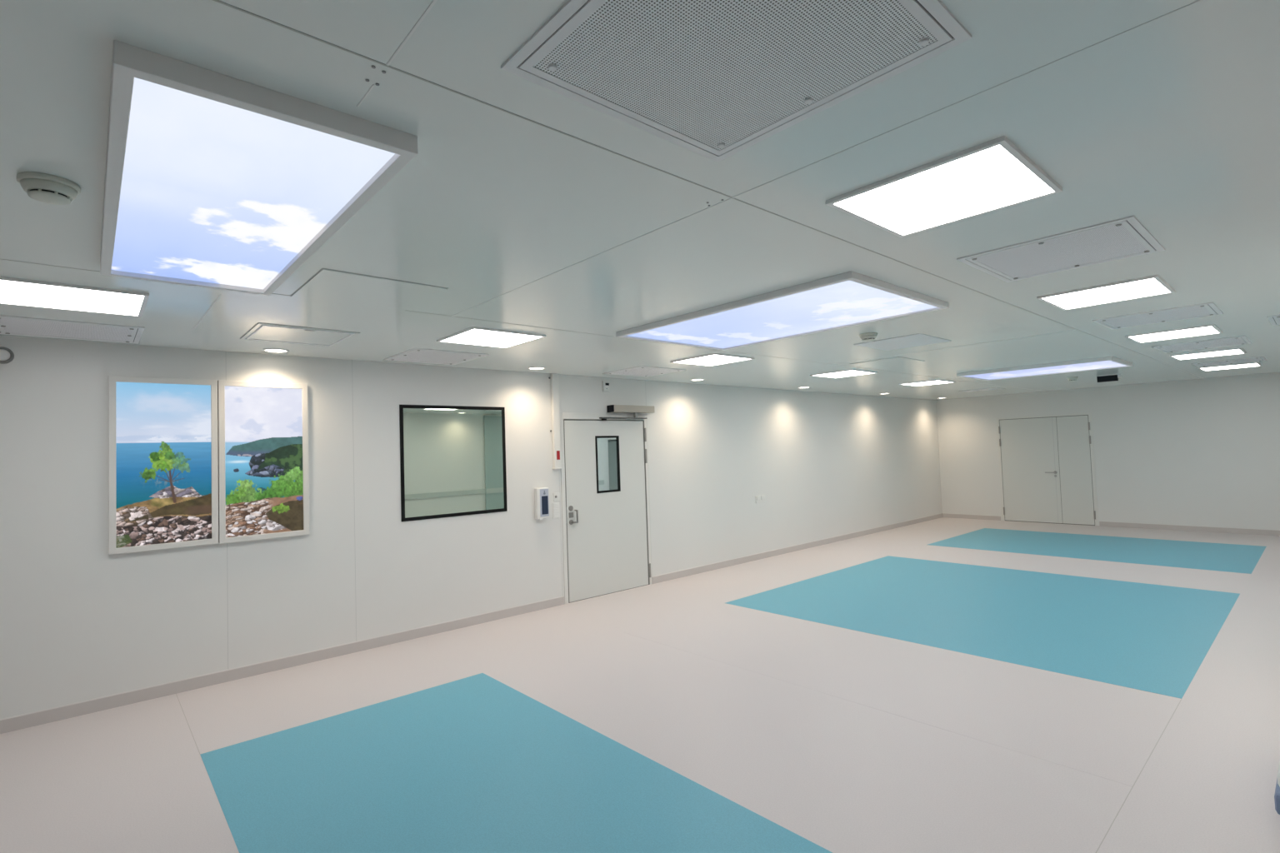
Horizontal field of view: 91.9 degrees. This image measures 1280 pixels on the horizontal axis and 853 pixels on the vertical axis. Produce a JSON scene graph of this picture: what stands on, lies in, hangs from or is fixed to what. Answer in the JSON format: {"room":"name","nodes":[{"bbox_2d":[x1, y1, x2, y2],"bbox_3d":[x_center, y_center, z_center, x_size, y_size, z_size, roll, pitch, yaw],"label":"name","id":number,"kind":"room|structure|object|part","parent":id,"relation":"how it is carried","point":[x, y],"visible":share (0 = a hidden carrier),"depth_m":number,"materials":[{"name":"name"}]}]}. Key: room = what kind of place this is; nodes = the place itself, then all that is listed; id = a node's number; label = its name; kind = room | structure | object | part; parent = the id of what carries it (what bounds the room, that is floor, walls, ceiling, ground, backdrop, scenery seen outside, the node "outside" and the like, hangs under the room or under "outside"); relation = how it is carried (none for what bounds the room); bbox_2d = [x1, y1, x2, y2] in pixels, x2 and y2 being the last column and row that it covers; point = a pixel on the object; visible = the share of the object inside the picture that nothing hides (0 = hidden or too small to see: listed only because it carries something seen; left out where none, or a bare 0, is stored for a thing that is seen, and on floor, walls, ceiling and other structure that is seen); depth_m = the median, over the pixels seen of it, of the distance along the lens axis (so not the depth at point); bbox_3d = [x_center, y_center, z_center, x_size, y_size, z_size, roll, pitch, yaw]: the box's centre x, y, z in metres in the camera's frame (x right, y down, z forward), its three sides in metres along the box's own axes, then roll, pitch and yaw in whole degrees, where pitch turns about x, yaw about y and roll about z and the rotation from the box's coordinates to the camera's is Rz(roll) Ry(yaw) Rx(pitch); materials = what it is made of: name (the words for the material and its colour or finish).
{"room":"empty hospital ward","nodes":[
{"label":"empty hospital ward","id":0,"kind":"room"},
{"bbox_2d":[0,335,942,719],"bbox_3d":[0.229,0.705,8.096,17.370,2.600,0.121,0,-3,-42],"label":"wall","id":1,"kind":"structure","parent":0,"point":[79,622],"depth_m":5.55,"materials":[{"name":"paint"}]},
{"bbox_2d":[0,346,14,364],"bbox_3d":[-4.225,-0.473,4.098,0.110,0.110,0.032,0,-3,-42],"label":"round wall fitting","id":2,"kind":"object","parent":1,"relation":"attached to","point":[7,356],"visible":1,"depth_m":4.10,"materials":[{"name":"grey plastic"}]},
{"bbox_2d":[108,375,218,554],"bbox_3d":[-3.557,0.274,4.639,0.650,1.277,0.038,0,-3,-42],"label":"framed picture","id":3,"kind":"object","parent":1,"relation":"attached to","point":[163,457],"visible":1,"depth_m":4.62,"materials":[{"name":"white"}]},
{"bbox_2d":[217,380,309,544],"bbox_3d":[-3.073,0.276,5.071,0.636,1.281,0.038,0,-3,-42],"label":"framed picture","id":4,"kind":"object","parent":1,"relation":"attached to","point":[263,487],"visible":1,"depth_m":5.05,"materials":[{"name":"white"}]},
{"bbox_2d":[399,405,507,521],"bbox_3d":[-1.839,0.344,6.189,1.112,1.102,0.008,0,-3,-42],"label":"window","id":5,"kind":"structure","parent":1,"relation":"in","point":[452,458],"depth_m":6.16,"materials":[{"name":"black glass"}]},
{"bbox_2d":[0,513,942,734],"bbox_3d":[0.316,1.954,7.997,17.130,0.091,0.012,0,-3,-42],"label":"baseboard","id":6,"kind":"structure","parent":1,"relation":"attached to","point":[55,714],"depth_m":5.27,"materials":[{"name":"grey plastic"}]},
{"bbox_2d":[534,487,549,519],"bbox_3d":[-1.077,0.848,6.797,0.154,0.346,0.063,0,-3,-42],"label":"wall dispenser","id":7,"kind":"object","parent":1,"relation":"attached to","point":[541,495],"visible":1,"depth_m":6.76,"materials":[{"name":"white plastic"}]},
{"bbox_3d":[-1.049,0.837,6.789,0.108,0.300,0.004,0,-3,-42],"label":"plate","id":8,"kind":"part","parent":7,"relation":"part of","materials":[{"name":"grey plastic"}]},
{"bbox_3d":[-1.042,0.863,6.787,0.080,0.200,0.004,0,-3,-42],"label":"blue panel","id":9,"kind":"part","parent":7,"relation":"part of","materials":[{"name":"blue plastic"}]},
{"bbox_2d":[548,373,561,469],"bbox_3d":[-0.957,-0.060,6.976,0.110,1.080,0.052,0,-3,-42],"label":"duct","id":10,"kind":"object","parent":1,"relation":"attached to","point":[555,430],"visible":1,"depth_m":6.96,"materials":[{"name":"white plastic"}]},
{"bbox_2d":[552,502,559,519],"bbox_3d":[-0.941,0.944,6.944,0.092,0.176,0.014,0,-3,-42],"label":"light switch","id":11,"kind":"object","parent":1,"relation":"attached to","point":[556,513],"visible":1,"depth_m":6.93,"materials":[{"name":"white plastic"}]},
{"bbox_2d":[553,492,559,501],"bbox_3d":[-0.937,0.793,6.956,0.084,0.096,0.018,0,-3,-42],"label":"switch","id":12,"kind":"object","parent":1,"relation":"attached to","point":[556,496],"visible":1,"depth_m":6.96,"materials":[{"name":"white plastic"}]},
{"bbox_2d":[560,412,652,604],"bbox_3d":[-0.390,0.922,7.456,1.339,2.158,0.128,0,-3,-42],"label":"door","id":13,"kind":"structure","parent":1,"relation":"in","point":[606,511],"depth_m":7.41,"materials":[{"name":"grey metal"}]},
{"bbox_3d":[-0.787,1.013,7.077,0.060,0.060,0.011,0,-3,-42],"label":"lock plate","id":14,"kind":"part","parent":13,"relation":"part of","materials":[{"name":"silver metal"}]},
{"bbox_3d":[-0.759,1.040,7.070,0.090,0.165,0.056,0,-3,-42],"label":"handle","id":15,"kind":"part","parent":13,"relation":"part of","materials":[{"name":"silver metal"}]},
{"bbox_3d":[-0.395,0.454,7.489,0.323,0.641,0.006,0,-3,-42],"label":"vision pane","id":16,"kind":"part","parent":13,"relation":"part of","materials":[{"name":"clear glass"}]},
{"bbox_3d":[-0.401,0.455,7.496,0.363,0.681,0.052,0,-3,-42],"label":"vision frame","id":17,"kind":"part","parent":13,"relation":"part of","materials":[{"name":"black rubber"}]},
{"bbox_2d":[602,380,609,391],"bbox_3d":[-0.412,-0.488,7.506,0.092,0.124,0.032,0,-3,-42],"label":"wall sensor","id":18,"kind":"object","parent":1,"relation":"attached to","point":[605,384],"visible":1,"depth_m":7.49,"materials":[{"name":"white plastic"}]},
{"bbox_2d":[599,405,654,420],"bbox_3d":[-0.157,-0.166,7.653,0.820,0.184,0.118,0,-3,-42],"label":"door closer","id":19,"kind":"object","parent":1,"relation":"in","point":[611,408],"depth_m":7.62,"materials":[{"name":"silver metal"}]},
{"bbox_3d":[-0.198,-0.104,7.627,0.725,0.014,0.055,0,-3,-42],"label":"slide rail","id":20,"kind":"part","parent":19,"relation":"part of","materials":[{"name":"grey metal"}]},
{"bbox_2d":[755,495,765,503],"bbox_3d":[1.827,1.101,9.401,0.229,0.108,0.022,0,-3,-42],"label":"wall socket","id":21,"kind":"object","parent":1,"relation":"attached to","point":[762,498],"visible":1,"depth_m":9.39,"materials":[{"name":"white plastic"}]},
{"bbox_2d":[0,0,1279,400],"bbox_3d":[2.319,-0.810,5.760,17.370,0.102,6.540,0,-3,-42],"label":"ceiling","id":22,"kind":"structure","parent":0,"point":[538,209],"depth_m":2.17,"materials":[{"name":"paint"}]},
{"bbox_2d":[16,171,80,204],"bbox_3d":[-1.860,-0.741,1.949,0.147,0.059,0.147,0,-3,-42],"label":"smoke detector","id":23,"kind":"object","parent":22,"relation":"attached to","point":[43,187],"visible":1,"depth_m":1.91,"materials":[{"name":"white plastic"}]},
{"bbox_2d":[0,315,144,344],"bbox_3d":[-3.701,-0.621,4.014,0.725,0.011,0.670,0,-3,-42],"label":"ceiling vent","id":24,"kind":"object","parent":22,"relation":"in","point":[9,325],"visible":1,"depth_m":3.99,"materials":[{"name":"white metal"}]},
{"bbox_2d":[0,276,149,317],"bbox_3d":[-2.986,-0.674,3.251,0.604,0.014,0.604,0,-3,-42],"label":"recessed light","id":25,"kind":"object","parent":22,"relation":"in","point":[17,292],"visible":1,"depth_m":3.22,"materials":[{"name":"white plastic"}]},
{"bbox_2d":[100,40,417,295],"bbox_3d":[-1.506,-0.745,2.239,0.655,0.052,1.908,0,-3,-42],"label":"panel","id":26,"kind":"object","parent":22,"relation":"attached to","point":[213,180],"visible":1,"depth_m":1.87,"materials":[{"name":"white"}]},
{"bbox_2d":[262,348,289,352],"bbox_3d":[-2.926,-0.610,4.974,0.188,0.008,0.188,0,-3,-42],"label":"recessed light","id":27,"kind":"object","parent":22,"relation":"in","point":[269,350],"visible":1,"depth_m":4.96,"materials":[{"name":"white plastic"}]},
{"bbox_2d":[239,322,360,346],"bbox_3d":[-2.439,-0.647,4.434,0.633,0.010,0.648,0,-3,-42],"label":"access panel","id":28,"kind":"object","parent":22,"relation":"attached to","point":[260,332],"visible":1,"depth_m":4.39,"materials":[{"name":"grey"}]},
{"bbox_2d":[290,268,448,310],"bbox_3d":[-1.468,-0.726,3.348,0.625,0.005,0.625,0,-3,-42],"label":"access panel","id":29,"kind":"object","parent":22,"relation":"attached to","point":[327,285],"visible":1,"depth_m":3.30,"materials":[{"name":"grey"}]},
{"bbox_2d":[383,348,489,364],"bbox_3d":[-1.839,-0.622,5.574,0.680,0.011,0.715,0,-3,-42],"label":"ceiling vent","id":30,"kind":"object","parent":22,"relation":"in","point":[414,355],"visible":1,"depth_m":5.54,"materials":[{"name":"white"}]},
{"bbox_2d":[436,326,545,348],"bbox_3d":[-1.143,-0.677,4.747,0.604,0.014,0.604,0,-3,-42],"label":"recessed light","id":31,"kind":"object","parent":22,"relation":"in","point":[476,336],"visible":1,"depth_m":4.71,"materials":[{"name":"white plastic"}]},
{"bbox_2d":[527,366,545,369],"bbox_3d":[-1.087,-0.612,6.503,0.188,0.008,0.188,0,-3,-42],"label":"recessed light","id":32,"kind":"object","parent":22,"relation":"in","point":[532,367],"visible":1,"depth_m":6.48,"materials":[{"name":"white plastic"}]},
{"bbox_2d":[602,365,686,377],"bbox_3d":[0.051,-0.625,7.090,0.680,0.011,0.680,0,-3,-42],"label":"ceiling vent","id":33,"kind":"object","parent":22,"relation":"in","point":[642,371],"visible":1,"depth_m":7.06,"materials":[{"name":"white"}]},
{"bbox_2d":[690,379,704,380],"bbox_3d":[0.752,-0.611,8.092,0.188,0.008,0.188,0,-3,-42],"label":"recessed light","id":34,"kind":"object","parent":22,"relation":"in","point":[691,379],"visible":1,"depth_m":8.07,"materials":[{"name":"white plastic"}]},
{"bbox_2d":[670,353,754,366],"bbox_3d":[0.737,-0.678,6.316,0.604,0.014,0.604,0,-3,-42],"label":"recessed light","id":35,"kind":"object","parent":22,"relation":"in","point":[712,359],"visible":1,"depth_m":6.28,"materials":[{"name":"white plastic"}]},
{"bbox_2d":[675,355,747,365],"bbox_3d":[0.737,-0.679,6.316,0.570,0.009,0.570,0,-3,-42],"label":"diffuser","id":36,"kind":"object","parent":35,"relation":"attached to","point":[703,360],"depth_m":6.29,"materials":[{"name":"white plastic"}]},
{"bbox_2d":[500,0,971,162],"bbox_3d":[0.211,-0.857,1.420,0.765,0.011,0.755,0,-3,-42],"label":"ceiling vent","id":37,"kind":"object","parent":22,"relation":"in","point":[714,80],"visible":1,"depth_m":1.43,"materials":[{"name":"white metal"}]},
{"bbox_2d":[615,270,949,350],"bbox_3d":[0.928,-0.750,4.396,1.240,0.036,1.950,0,-3,-42],"label":"panel","id":38,"kind":"object","parent":22,"relation":"attached to","point":[851,298],"visible":1,"depth_m":4.17,"materials":[{"name":"white"}]},
{"bbox_2d":[810,369,877,378],"bbox_3d":[2.616,-0.676,7.952,0.604,0.014,0.604,0,-3,-42],"label":"recessed light","id":39,"kind":"object","parent":22,"relation":"in","point":[851,372],"visible":1,"depth_m":7.91,"materials":[{"name":"white plastic"}]},
{"bbox_2d":[815,370,871,377],"bbox_3d":[2.616,-0.678,7.952,0.570,0.009,0.570,0,-3,-42],"label":"diffuser","id":40,"kind":"object","parent":39,"relation":"attached to","point":[839,373],"depth_m":7.92,"materials":[{"name":"white plastic"}]},
{"bbox_2d":[859,332,877,341],"bbox_3d":[1.903,-0.741,5.152,0.147,0.059,0.147,0,-3,-42],"label":"smoke detector","id":41,"kind":"object","parent":22,"relation":"attached to","point":[868,337],"visible":1,"depth_m":5.11,"materials":[{"name":"white plastic"}]},
{"bbox_2d":[850,356,924,367],"bbox_3d":[2.795,-0.725,7.005,0.620,0.005,0.590,0,-3,-42],"label":"access panel","id":42,"kind":"object","parent":22,"relation":"attached to","point":[899,360],"visible":1,"depth_m":6.97,"materials":[{"name":"grey"}]},
{"bbox_2d":[853,333,950,350],"bbox_3d":[2.394,-0.765,5.646,0.650,0.005,0.605,0,-3,-42],"label":"access panel","id":43,"kind":"object","parent":22,"relation":"attached to","point":[914,340],"visible":1,"depth_m":5.61,"materials":[{"name":"grey"}]},
{"bbox_2d":[899,380,955,386],"bbox_3d":[4.454,-0.673,9.590,0.604,0.014,0.604,0,-3,-42],"label":"recessed light","id":44,"kind":"object","parent":22,"relation":"in","point":[932,382],"visible":1,"depth_m":9.56,"materials":[{"name":"white plastic"}]},
{"bbox_2d":[902,380,949,385],"bbox_3d":[4.454,-0.675,9.590,0.570,0.009,0.570,0,-3,-42],"label":"diffuser","id":45,"kind":"object","parent":44,"relation":"attached to","point":[926,382],"depth_m":9.57,"materials":[{"name":"white plastic"}]},
{"bbox_2d":[825,135,1062,237],"bbox_3d":[1.119,-0.851,2.286,0.604,0.014,0.604,0,-3,-42],"label":"recessed light","id":46,"kind":"object","parent":22,"relation":"in","point":[993,175],"visible":1,"depth_m":2.23,"materials":[{"name":"white plastic"}]},
{"bbox_2d":[959,387,1005,392],"bbox_3d":[6.270,-0.670,11.333,0.450,0.005,0.640,0,-3,-42],"label":"access panel","id":47,"kind":"object","parent":22,"relation":"attached to","point":[994,388],"visible":1,"depth_m":11.30,"materials":[{"name":"grey"}]},
{"bbox_2d":[956,356,1133,380],"bbox_3d":[5.302,-0.745,8.154,1.130,0.042,1.715,0,-3,-42],"label":"panel","id":48,"kind":"object","parent":22,"relation":"attached to","point":[1107,362],"visible":1,"depth_m":8.01,"materials":[{"name":"white"}]},
{"bbox_2d":[956,215,1164,282],"bbox_3d":[2.092,-0.854,3.079,0.730,0.011,0.705,0,-3,-42],"label":"ceiling access panel","id":49,"kind":"object","parent":22,"relation":"in","point":[1125,237],"visible":1,"depth_m":3.03,"materials":[{"name":"white metal"}]},
{"bbox_2d":[1066,376,1078,381],"bbox_3d":[6.666,-0.728,9.532,0.147,0.059,0.147,0,-3,-42],"label":"smoke detector","id":50,"kind":"object","parent":22,"relation":"attached to","point":[1074,378],"visible":1,"depth_m":9.49,"materials":[{"name":"white plastic"}]},
{"bbox_2d":[1036,275,1175,310],"bbox_3d":[2.988,-0.848,3.968,0.604,0.014,0.604,0,-3,-42],"label":"recessed light","id":51,"kind":"object","parent":22,"relation":"in","point":[1154,285],"visible":1,"depth_m":3.93,"materials":[{"name":"white plastic"}]},
{"bbox_2d":[1096,374,1121,382],"bbox_3d":[7.083,-0.730,9.335,0.070,0.100,0.295,0,-3,-42],"label":"ceiling box","id":52,"kind":"object","parent":22,"relation":"attached to","point":[1113,377],"visible":1,"depth_m":9.31,"materials":[{"name":"black plastic"}]},
{"bbox_2d":[1092,302,1223,329],"bbox_3d":[4.033,-0.851,4.823,0.640,0.011,0.700,0,-3,-42],"label":"access panel","id":53,"kind":"object","parent":22,"relation":"in","point":[1208,309],"visible":1,"depth_m":4.79,"materials":[{"name":"white"}]},
{"bbox_2d":[1125,324,1222,343],"bbox_3d":[4.886,-0.845,5.664,0.604,0.014,0.604,0,-3,-42],"label":"recessed light","id":54,"kind":"object","parent":22,"relation":"in","point":[1207,329],"visible":1,"depth_m":5.63,"materials":[{"name":"white plastic"}]},
{"bbox_2d":[1151,335,1251,353],"bbox_3d":[5.859,-0.848,6.450,0.770,0.011,0.695,0,-3,-42],"label":"access panel","id":55,"kind":"object","parent":22,"relation":"in","point":[1242,340],"visible":1,"depth_m":6.42,"materials":[{"name":"white"}]},
{"bbox_2d":[1169,347,1246,359],"bbox_3d":[6.618,-0.842,7.209,0.604,0.014,0.604,0,-3,-42],"label":"recessed light","id":56,"kind":"object","parent":22,"relation":"in","point":[1234,351],"visible":1,"depth_m":7.17,"materials":[{"name":"white plastic"}]},
{"bbox_2d":[1191,356,1266,367],"bbox_3d":[7.740,-0.845,8.127,0.630,0.011,0.670,0,-3,-42],"label":"ceiling vent","id":57,"kind":"object","parent":22,"relation":"in","point":[1259,358],"visible":1,"depth_m":8.09,"materials":[{"name":"white"}]},
{"bbox_2d":[1198,362,1261,371],"bbox_3d":[8.292,-0.839,8.694,0.604,0.014,0.604,0,-3,-42],"label":"recessed light","id":58,"kind":"object","parent":22,"relation":"in","point":[1251,364],"visible":1,"depth_m":8.66,"materials":[{"name":"white plastic"}]},
{"bbox_2d":[1266,315,1279,325],"bbox_3d":[5.491,-0.895,4.940,0.630,0.011,0.650,0,-3,-42],"label":"ceiling vent","id":59,"kind":"object","parent":22,"relation":"in","point":[1274,320],"visible":1,"depth_m":5.11,"materials":[{"name":"white metal"}]},
{"bbox_3d":[5.491,-0.897,4.940,0.565,0.005,0.585,0,-3,-42],"label":"perforated panel","id":60,"kind":"part","parent":59,"relation":"part of","materials":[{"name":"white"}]},
{"bbox_2d":[0,517,1279,852],"bbox_3d":[2.410,1.885,5.652,17.370,0.101,6.540,0,-3,-42],"label":"floor","id":61,"kind":"structure","parent":0,"point":[846,741],"depth_m":3.83,"materials":[{"name":"plastic"}]},
{"bbox_2d":[200,673,832,852],"bbox_3d":[-0.644,1.826,2.819,1.810,0.001,3.790,0,-3,-42],"label":"inlay","id":62,"kind":"object","parent":61,"relation":"on","point":[476,763],"visible":1,"depth_m":3.13,"materials":[{"name":"teal plastic"}]},
{"bbox_2d":[725,555,1239,699],"bbox_3d":[3.577,1.833,6.588,3.732,0.001,3.790,0,-3,-42],"label":"inlay","id":63,"kind":"object","parent":61,"relation":"on","point":[1152,638],"visible":1,"depth_m":5.96,"materials":[{"name":"teal plastic"}]},
{"bbox_2d":[928,528,1266,574],"bbox_3d":[6.889,1.838,9.546,2.533,0.001,3.790,0,-3,-42],"label":"inlay","id":64,"kind":"object","parent":61,"relation":"on","point":[1192,555],"visible":1,"depth_m":9.19,"materials":[{"name":"teal plastic"}]},
{"bbox_2d":[1274,761,1279,814],"bbox_3d":[3.180,1.482,2.704,0.750,0.420,0.550,0,-3,-42],"label":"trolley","id":65,"kind":"object","parent":61,"relation":"on","point":[1277,796],"visible":1,"depth_m":2.66,"materials":[{"name":"blue"}]},
{"bbox_2d":[936,372,1279,529],"bbox_3d":[8.797,0.548,11.451,0.120,2.600,6.300,0,-3,-42],"label":"wall","id":66,"kind":"structure","parent":0,"point":[1202,452],"depth_m":10.96,"materials":[{"name":"paint"}]},
{"bbox_2d":[995,413,1098,525],"bbox_3d":[8.002,0.847,12.236,0.120,2.120,1.640,0,-3,-42],"label":"door","id":67,"kind":"structure","parent":66,"relation":"in","point":[1047,465],"depth_m":12.20,"materials":[{"name":"grey"}]},
{"bbox_3d":[8.061,0.932,12.129,0.066,0.122,0.190,0,-3,-42],"label":"handle","id":68,"kind":"part","parent":67,"relation":"part of","materials":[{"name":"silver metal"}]},
{"bbox_2d":[942,513,1279,535],"bbox_3d":[8.791,1.801,11.357,0.012,0.091,6.276,0,-3,-42],"label":"baseboard","id":69,"kind":"structure","parent":66,"relation":"attached to","point":[1162,527],"depth_m":10.82,"materials":[{"name":"grey plastic"}]}
]}

